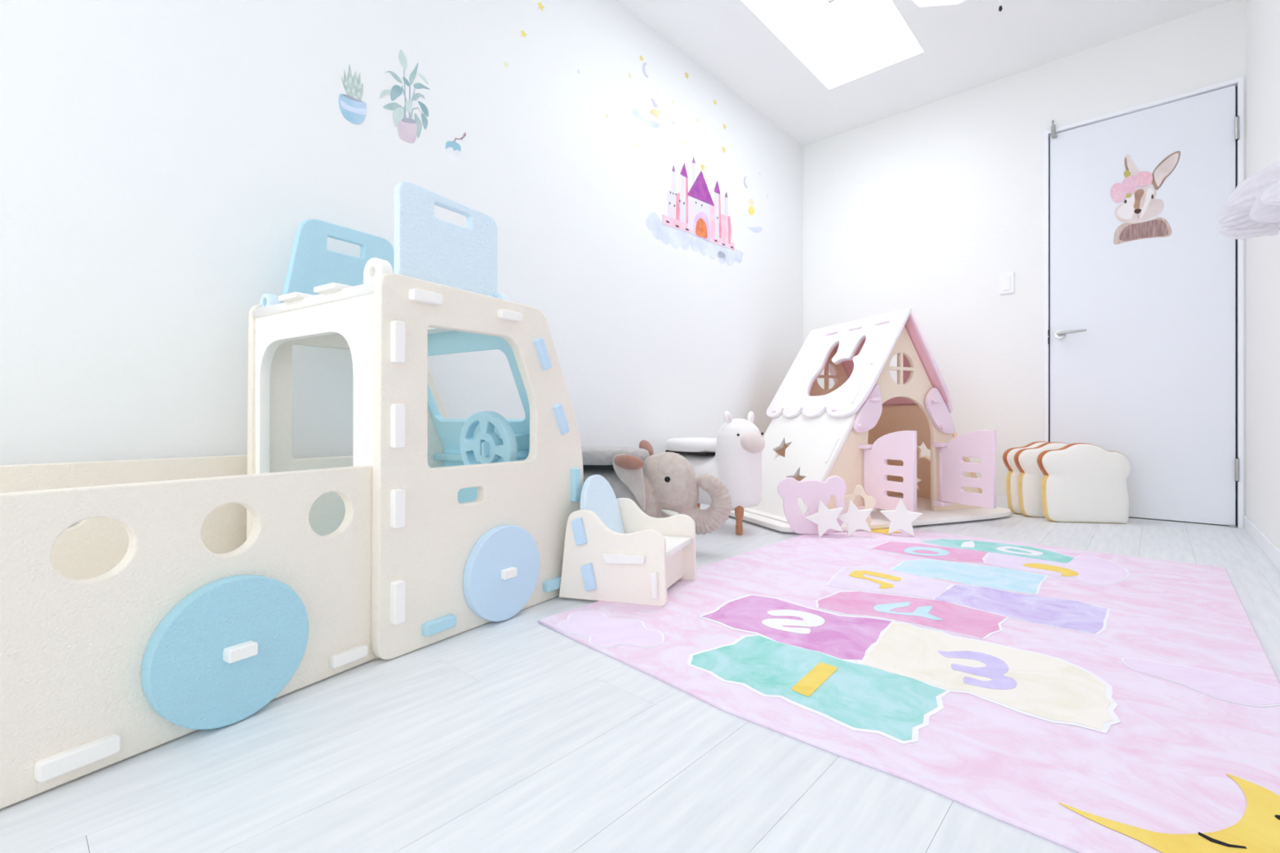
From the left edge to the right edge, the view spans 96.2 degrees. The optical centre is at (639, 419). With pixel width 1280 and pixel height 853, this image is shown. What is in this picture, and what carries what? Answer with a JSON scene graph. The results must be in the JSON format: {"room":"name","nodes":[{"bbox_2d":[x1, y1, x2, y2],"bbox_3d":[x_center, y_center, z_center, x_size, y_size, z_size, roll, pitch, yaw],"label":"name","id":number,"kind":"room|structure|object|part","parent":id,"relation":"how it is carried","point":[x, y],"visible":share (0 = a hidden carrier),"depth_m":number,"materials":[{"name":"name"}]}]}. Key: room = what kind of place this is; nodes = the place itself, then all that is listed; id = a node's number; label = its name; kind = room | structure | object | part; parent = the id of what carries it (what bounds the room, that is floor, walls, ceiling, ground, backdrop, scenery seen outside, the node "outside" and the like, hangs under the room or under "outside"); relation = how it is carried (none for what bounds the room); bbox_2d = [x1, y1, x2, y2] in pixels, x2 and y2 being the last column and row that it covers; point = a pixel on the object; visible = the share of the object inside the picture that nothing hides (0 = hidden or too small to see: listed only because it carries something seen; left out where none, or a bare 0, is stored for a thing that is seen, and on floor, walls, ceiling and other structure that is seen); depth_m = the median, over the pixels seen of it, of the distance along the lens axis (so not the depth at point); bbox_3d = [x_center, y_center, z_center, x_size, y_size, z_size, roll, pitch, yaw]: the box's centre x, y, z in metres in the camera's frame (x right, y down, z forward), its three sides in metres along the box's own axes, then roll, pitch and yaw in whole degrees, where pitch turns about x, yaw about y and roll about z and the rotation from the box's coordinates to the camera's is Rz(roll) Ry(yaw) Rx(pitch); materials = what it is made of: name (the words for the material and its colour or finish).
{"room":"children's room","nodes":[
{"label":"children's room","id":0,"kind":"room"},
{"bbox_2d":[0,0,803,528],"bbox_3d":[-0.680,-0.728,2.042,0.100,2.550,5.530,0,0,42],"label":"wall","id":1,"kind":"structure","parent":0,"point":[162,162],"depth_m":1.71,"materials":[{"name":"white paint"}]},
{"bbox_2d":[338,65,366,124],"bbox_3d":[-0.875,-0.993,1.749,0.002,0.177,0.081,0,0,42],"label":"sticker","id":2,"kind":"object","parent":1,"relation":"attached to","point":[352,107],"visible":1,"depth_m":1.75,"materials":[{"name":"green paper"}]},
{"bbox_3d":[-0.875,-0.943,1.748,0.001,0.078,0.080,0,0,42],"label":"pot","id":3,"kind":"part","parent":2,"relation":"part of","materials":[{"name":"blue paper"}]},
{"bbox_2d":[379,49,430,142],"bbox_3d":[-0.764,-1.055,1.872,0.002,0.291,0.170,0,0,42],"label":"sticker","id":4,"kind":"object","parent":1,"relation":"attached to","point":[408,129],"visible":1,"depth_m":1.87,"materials":[{"name":"green paper"}]},
{"bbox_3d":[-0.768,-1.028,1.868,0.001,0.116,0.017,0,0,42],"label":"stem","id":5,"kind":"part","parent":4,"relation":"part of","materials":[{"name":"green paper"}]},
{"bbox_3d":[-0.766,-1.089,1.870,0.001,0.105,0.008,0,0,42],"label":"stem","id":6,"kind":"part","parent":4,"relation":"part of","materials":[{"name":"green paper"}]},
{"bbox_3d":[-0.760,-0.945,1.877,0.001,0.072,0.065,0,0,42],"label":"pot","id":7,"kind":"part","parent":4,"relation":"part of","materials":[{"name":"pink paper"}]},
{"bbox_3d":[-0.755,-1.042,1.883,0.001,0.127,0.006,0,0,42],"label":"stem","id":8,"kind":"part","parent":4,"relation":"part of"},
{"bbox_3d":[-0.741,-1.013,1.899,0.001,0.047,0.038,0,0,42],"label":"stem","id":9,"kind":"part","parent":4,"relation":"part of","materials":[{"name":"green paper"}]},
{"bbox_2d":[445,133,466,162],"bbox_3d":[-0.644,-0.959,2.006,0.001,0.121,0.079,0,0,42],"label":"sticker","id":10,"kind":"object","parent":1,"relation":"attached to","point":[453,149],"visible":1,"depth_m":2.00,"materials":[{"name":"white paper"}]},
{"bbox_3d":[-0.650,-0.934,2.000,0.001,0.071,0.060,0,0,42],"label":"pot","id":11,"kind":"part","parent":10,"relation":"part of","materials":[{"name":"white paper"}]},
{"bbox_2d":[520,29,526,38],"bbox_3d":[-0.451,-1.496,2.222,0.001,0.032,0.033,0,0,42],"label":"sticker","id":12,"kind":"object","parent":1,"relation":"attached to","point":[523,33],"visible":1,"depth_m":2.22,"materials":[{"name":"yellow paper"}]},
{"bbox_2d":[537,1,544,10],"bbox_3d":[-0.395,-1.647,2.285,0.001,0.036,0.038,0,0,42],"label":"sticker","id":13,"kind":"object","parent":1,"relation":"attached to","point":[540,6],"visible":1,"depth_m":2.28,"materials":[{"name":"yellow paper"}]},
{"bbox_2d":[642,62,648,77],"bbox_3d":[0.026,-1.679,2.754,0.001,0.068,0.046,0,0,42],"label":"sticker","id":14,"kind":"object","parent":1,"relation":"attached to","point":[644,64],"visible":1,"depth_m":2.75,"materials":[{"name":"purple paper"}]},
{"bbox_2d":[632,98,660,128],"bbox_3d":[0.032,-1.489,2.760,0.001,0.142,0.203,0,0,42],"label":"sticker","id":15,"kind":"object","parent":1,"relation":"attached to","point":[636,113],"visible":1,"depth_m":2.79,"materials":[{"name":"white paper"}]},
{"bbox_2d":[645,156,742,266],"bbox_3d":[0.320,-1.134,3.080,0.003,0.521,0.872,0,0,42],"label":"sticker","id":16,"kind":"object","parent":1,"relation":"attached to","point":[711,230],"visible":1,"depth_m":3.06,"materials":[{"name":"pink paper"}]},
{"bbox_3d":[0.331,-1.034,3.090,0.001,0.101,0.108,0,0,42],"label":"door","id":17,"kind":"part","parent":16,"relation":"part of","materials":[{"name":"orange paper"}]},
{"bbox_2d":[699,503,710,509],"bbox_3d":[-0.640,0.457,2.006,0.008,0.060,5.330,0,0,42],"label":"baseboard","id":18,"kind":"structure","parent":1,"relation":"attached to","point":[702,506],"depth_m":3.10,"materials":[{"name":"white"}]},
{"bbox_2d":[743,176,747,187],"bbox_3d":[0.631,-1.420,3.427,0.001,0.068,0.046,0,0,42],"label":"sticker","id":19,"kind":"object","parent":1,"relation":"attached to","point":[744,184],"visible":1,"depth_m":3.42,"materials":[{"name":"paper"}]},
{"bbox_2d":[746,198,762,232],"bbox_3d":[0.700,-1.240,3.504,0.001,0.197,0.191,0,0,42],"label":"sticker","id":20,"kind":"object","parent":1,"relation":"attached to","point":[751,210],"visible":1,"depth_m":3.48,"materials":[{"name":"yellow paper"}]},
{"bbox_2d":[0,506,1279,852],"bbox_3d":[0.147,0.517,1.299,2.324,0.060,5.530,0,0,42],"label":"floor","id":21,"kind":"structure","parent":0,"point":[515,734],"depth_m":0.80,"materials":[{"name":"white wood"}]},
{"bbox_2d":[0,181,583,808],"bbox_3d":[-0.882,-0.027,1.186,0.750,1.023,1.617,0,0,33],"label":"toy truck","id":22,"kind":"object","parent":21,"relation":"on","point":[185,595],"visible":0.98,"depth_m":1.16,"materials":[{"name":"white plastic"}]},
{"bbox_3d":[-0.749,0.112,1.319,0.532,0.746,0.024,0,0,34],"label":"panel","id":23,"kind":"part","parent":22,"relation":"part of","materials":[{"name":"white plastic"}]},
{"bbox_3d":[-0.815,0.094,1.722,0.024,0.785,0.645,0,0,34],"label":"panel","id":24,"kind":"part","parent":22,"relation":"part of","materials":[{"name":"white plastic"}]},
{"bbox_3d":[-0.632,-0.268,1.496,0.532,0.022,0.460,0,0,34],"label":"roof panel","id":25,"kind":"part","parent":22,"relation":"part of","materials":[{"name":"white plastic"}]},
{"bbox_3d":[-0.350,0.094,1.413,0.028,0.785,0.645,0,0,34],"label":"panel","id":26,"kind":"part","parent":22,"relation":"part of","materials":[{"name":"white plastic"}]},
{"bbox_3d":[-0.478,-0.084,1.726,0.532,0.395,0.024,0,24,34],"label":"windscreen panel","id":27,"kind":"part","parent":22,"relation":"part of","materials":[{"name":"teal plastic"}]},
{"bbox_3d":[-0.432,0.287,1.795,0.532,0.391,0.024,0,0,34],"label":"panel","id":28,"kind":"part","parent":22,"relation":"part of","materials":[{"name":"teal plastic"}]},
{"bbox_2d":[581,440,732,534],"bbox_3d":[-0.012,0.282,2.134,0.692,0.409,0.338,0,0,24],"label":"stool","id":29,"kind":"object","parent":21,"relation":"on","point":[664,484],"visible":0.58,"depth_m":2.04,"materials":[{"name":"grey fabric"}]},
{"bbox_2d":[581,446,649,465],"bbox_3d":[-0.146,0.133,2.191,0.370,0.059,0.300,0,0,16],"label":"seat cushion","id":30,"kind":"object","parent":29,"relation":"on","point":[591,455],"depth_m":2.06,"materials":[{"name":"grey fabric"}]},
{"bbox_2d":[665,411,764,535],"bbox_3d":[0.345,0.225,2.615,0.270,0.525,0.582,0,0,-40],"label":"stool","id":31,"kind":"object","parent":21,"relation":"on","point":[735,457],"visible":0.7,"depth_m":2.43,"materials":[{"name":"white fabric"}]},
{"bbox_2d":[665,437,716,452],"bbox_3d":[0.277,0.115,2.696,0.270,0.059,0.370,0,0,-38],"label":"seat cushion","id":32,"kind":"object","parent":31,"relation":"on","point":[680,444],"depth_m":2.58,"materials":[{"name":"white fabric"}]},
{"bbox_3d":[0.421,0.422,2.434,0.040,0.130,0.040,0,0,-38],"label":"leg","id":33,"kind":"part","parent":31,"relation":"part of","materials":[{"name":"brown wood"}]},
{"bbox_2d":[728,307,1010,532],"bbox_3d":[1.148,-0.028,2.954,1.390,1.009,0.999,0,0,-21],"label":"house","id":34,"kind":"object","parent":21,"relation":"on","point":[867,430],"visible":0.93,"depth_m":2.80,"materials":[{"name":"white plastic"}]},
{"bbox_3d":[1.005,-0.270,3.027,0.020,0.608,0.759,34,-12,-18],"label":"roof panel","id":35,"kind":"part","parent":34,"relation":"part of","materials":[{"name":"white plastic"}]},
{"bbox_2d":[844,484,876,524],"bbox_3d":[0.949,0.367,2.484,0.137,0.173,0.027,0,0,21],"label":"cutout","id":36,"kind":"object","parent":34,"relation":"on","point":[869,501],"visible":0.52,"depth_m":2.47,"materials":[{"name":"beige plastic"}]},
{"bbox_3d":[1.058,0.272,2.673,0.028,0.285,0.028,0,0,-24],"label":"hinge post","id":37,"kind":"part","parent":34,"relation":"part of","materials":[{"name":"white plastic"}]},
{"bbox_3d":[1.151,0.466,2.946,1.390,0.022,0.746,0,0,-21],"label":"plate","id":38,"kind":"part","parent":34,"relation":"part of","materials":[{"name":"white plastic"}]},
{"bbox_3d":[1.299,-0.270,3.140,0.020,0.608,0.759,-34,12,-18],"label":"roof panel","id":39,"kind":"part","parent":34,"relation":"part of","materials":[{"name":"white plastic"}]},
{"bbox_3d":[1.112,0.224,2.552,0.022,0.355,0.265,0,0,-24],"label":"door","id":40,"kind":"part","parent":34,"relation":"part of","materials":[{"name":"pink plastic"}]},
{"bbox_3d":[1.494,0.272,2.841,0.028,0.285,0.028,0,0,-24],"label":"hinge post","id":41,"kind":"part","parent":34,"relation":"part of","materials":[{"name":"white plastic"}]},
{"bbox_3d":[1.549,0.224,2.718,0.022,0.355,0.270,0,0,-24],"label":"door","id":42,"kind":"part","parent":34,"relation":"part of","materials":[{"name":"pink plastic"}]},
{"bbox_2d":[537,528,1279,852],"bbox_3d":[0.819,0.482,1.595,1.304,0.010,1.866,0,0,42],"label":"rug","id":43,"kind":"object","parent":21,"relation":"on","point":[1075,700],"visible":0.99,"depth_m":1.09,"materials":[{"name":"pink fabric"}]},
{"bbox_2d":[559,474,696,606],"bbox_3d":[-0.026,0.320,1.630,0.328,0.320,0.285,0,0,16],"label":"armchair","id":44,"kind":"object","parent":43,"relation":"on","point":[614,552],"visible":1,"depth_m":1.52,"materials":[{"name":"white plastic"}]},
{"bbox_3d":[-0.106,0.304,1.664,0.018,0.292,0.232,-13,-5,22],"label":"backrest","id":45,"kind":"part","parent":44,"relation":"part of","materials":[{"name":"blue plastic"}]},
{"bbox_3d":[-0.074,0.361,1.517,0.297,0.237,0.018,0,0,16],"label":"arm panel","id":46,"kind":"part","parent":44,"relation":"part of","materials":[{"name":"white plastic"}]},
{"bbox_3d":[0.025,0.361,1.754,0.297,0.237,0.018,0,0,16],"label":"arm panel","id":47,"kind":"part","parent":44,"relation":"part of","materials":[{"name":"white plastic"}]},
{"bbox_3d":[0.074,0.414,1.611,0.018,0.110,0.246,0,0,23],"label":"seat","id":48,"kind":"part","parent":44,"relation":"part of","materials":[{"name":"white plastic"}]},
{"bbox_3d":[-0.003,0.357,1.629,0.263,0.018,0.235,0,0,16],"label":"seat","id":49,"kind":"part","parent":44,"relation":"part of","materials":[{"name":"white plastic"}]},
{"bbox_2d":[777,475,846,534],"bbox_3d":[0.715,0.355,2.393,0.279,0.246,0.037,0,0,4],"label":"board","id":50,"kind":"object","parent":43,"relation":"on","point":[789,489],"visible":0.87,"depth_m":2.38,"materials":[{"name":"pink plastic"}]},
{"bbox_2d":[804,499,843,537],"bbox_3d":[0.752,0.405,2.346,0.150,0.157,0.020,0,0,10],"label":"star","id":51,"kind":"object","parent":43,"relation":"on","point":[825,518],"visible":1,"depth_m":2.34,"materials":[{"name":"white"}]},
{"bbox_2d":[837,499,873,536],"bbox_3d":[0.879,0.406,2.359,0.147,0.152,0.020,0,0,16],"label":"star","id":52,"kind":"object","parent":43,"relation":"on","point":[855,518],"visible":0.91,"depth_m":2.35,"materials":[{"name":"white wood"}]},
{"bbox_2d":[880,497,923,536],"bbox_3d":[1.078,0.400,2.370,0.161,0.153,0.020,0,0,24],"label":"star","id":53,"kind":"object","parent":43,"relation":"on","point":[900,517],"visible":1,"depth_m":2.36,"materials":[{"name":"white wood"}]},
{"bbox_2d":[1002,441,1049,514],"bbox_3d":[2.087,0.300,2.959,0.388,0.377,0.097,0,0,10],"label":"cushion","id":54,"kind":"object","parent":21,"relation":"on","point":[1013,473],"visible":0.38,"depth_m":2.96,"materials":[{"name":"white fabric"}]},
{"bbox_2d":[1013,441,1068,517],"bbox_3d":[2.090,0.300,2.873,0.388,0.377,0.097,0,0,10],"label":"cushion","id":55,"kind":"object","parent":21,"relation":"on","point":[1029,478],"visible":0.4,"depth_m":2.86,"materials":[{"name":"white fabric"}]},
{"bbox_2d":[1036,443,1130,524],"bbox_3d":[2.115,0.300,2.739,0.388,0.377,0.097,0,0,10],"label":"cushion","id":56,"kind":"object","parent":21,"relation":"on","point":[1081,482],"visible":1,"depth_m":2.70,"materials":[{"name":"white fabric"}]},
{"bbox_2d":[616,0,1231,146],"bbox_3d":[0.147,-1.953,1.299,2.124,0.100,5.330,0,0,42],"label":"ceiling","id":57,"kind":"structure","parent":0,"point":[955,49],"depth_m":2.95,"materials":[{"name":"white paint"}]},
{"bbox_2d":[761,0,914,71],"bbox_3d":[0.748,-2.228,2.546,0.572,0.450,1.650,0,0,42],"label":"window","id":58,"kind":"structure","parent":57,"relation":"attached to","point":[838,33],"depth_m":3.17,"materials":[{"name":"white glass"}]},
{"bbox_2d":[911,0,965,7],"bbox_3d":[1.219,-1.796,2.200,0.370,0.214,0.370,0,0,7],"label":"pendant lamp","id":59,"kind":"object","parent":57,"relation":"hanging from","point":[921,3],"visible":1,"depth_m":2.36,"materials":[{"name":"white"}]},
{"bbox_2d":[998,0,1002,11],"bbox_3d":[1.252,-1.661,1.994,0.012,0.483,0.012,0,0,42],"label":"pull cord","id":60,"kind":"object","parent":57,"relation":"hanging from","point":[1000,8],"visible":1,"depth_m":1.99,"materials":[{"name":"white plastic"}]},
{"bbox_2d":[803,0,1246,527],"bbox_3d":[1.960,-0.708,3.320,2.124,2.390,0.100,0,0,42],"label":"wall","id":61,"kind":"structure","parent":0,"point":[923,209],"depth_m":3.27,"materials":[{"name":"white paint"}]},
{"bbox_2d":[995,496,1008,507],"bbox_3d":[1.648,0.457,3.528,1.360,0.060,0.008,0,0,42],"label":"baseboard","id":62,"kind":"structure","parent":61,"relation":"attached to","point":[1001,501],"depth_m":3.19,"materials":[{"name":"white"}]},
{"bbox_2d":[999,271,1014,294],"bbox_3d":[2.031,-0.758,3.180,0.070,0.120,0.013,0,0,42],"label":"light switch","id":63,"kind":"object","parent":61,"relation":"attached to","point":[1006,280],"visible":1,"depth_m":3.17,"materials":[{"name":"white plastic"}]},
{"bbox_2d":[1044,76,1244,528],"bbox_3d":[2.452,-0.525,2.842,0.737,2.028,0.155,0,0,42],"label":"door","id":64,"kind":"structure","parent":61,"relation":"in","point":[1144,339],"depth_m":2.77,"materials":[{"name":"white"}]},
{"bbox_2d":[1051,120,1057,138],"bbox_3d":[2.186,-1.537,3.030,0.024,0.092,0.030,0,0,42],"label":"door top latch","id":65,"kind":"object","parent":64,"relation":"attached to","point":[1054,135],"visible":1,"depth_m":3.02,"materials":[{"name":"grey metal"}]},
{"bbox_3d":[2.232,-0.451,2.968,0.125,0.020,0.049,0,0,42],"label":"handle","id":66,"kind":"part","parent":64,"relation":"part of","materials":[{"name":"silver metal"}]},
{"bbox_2d":[1110,151,1180,244],"bbox_3d":[2.462,-1.095,2.802,0.257,0.438,0.003,0,0,42],"label":"sticker","id":67,"kind":"object","parent":64,"relation":"attached to","point":[1140,205],"visible":1,"depth_m":2.81,"materials":[{"name":"paper"}]},
{"bbox_2d":[1246,0,1279,551],"bbox_3d":[0.974,-0.728,0.556,0.100,2.550,5.530,0,0,42],"label":"wall","id":68,"kind":"structure","parent":0,"point":[1263,16],"depth_m":2.15,"materials":[{"name":"white paint"}]},
{"bbox_2d":[1217,162,1279,239],"bbox_3d":[1.849,-0.654,1.703,0.165,0.221,0.482,0,0,42],"label":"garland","id":69,"kind":"object","parent":68,"relation":"attached to","point":[1252,209],"visible":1,"depth_m":1.76,"materials":[{"name":"white fabric"}]},
{"bbox_2d":[1244,515,1279,571],"bbox_3d":[0.927,0.457,0.585,0.008,0.060,5.310,0,0,42],"label":"baseboard","id":70,"kind":"structure","parent":68,"relation":"attached to","point":[1271,551],"depth_m":2.11,"materials":[{"name":"white"}]}
]}

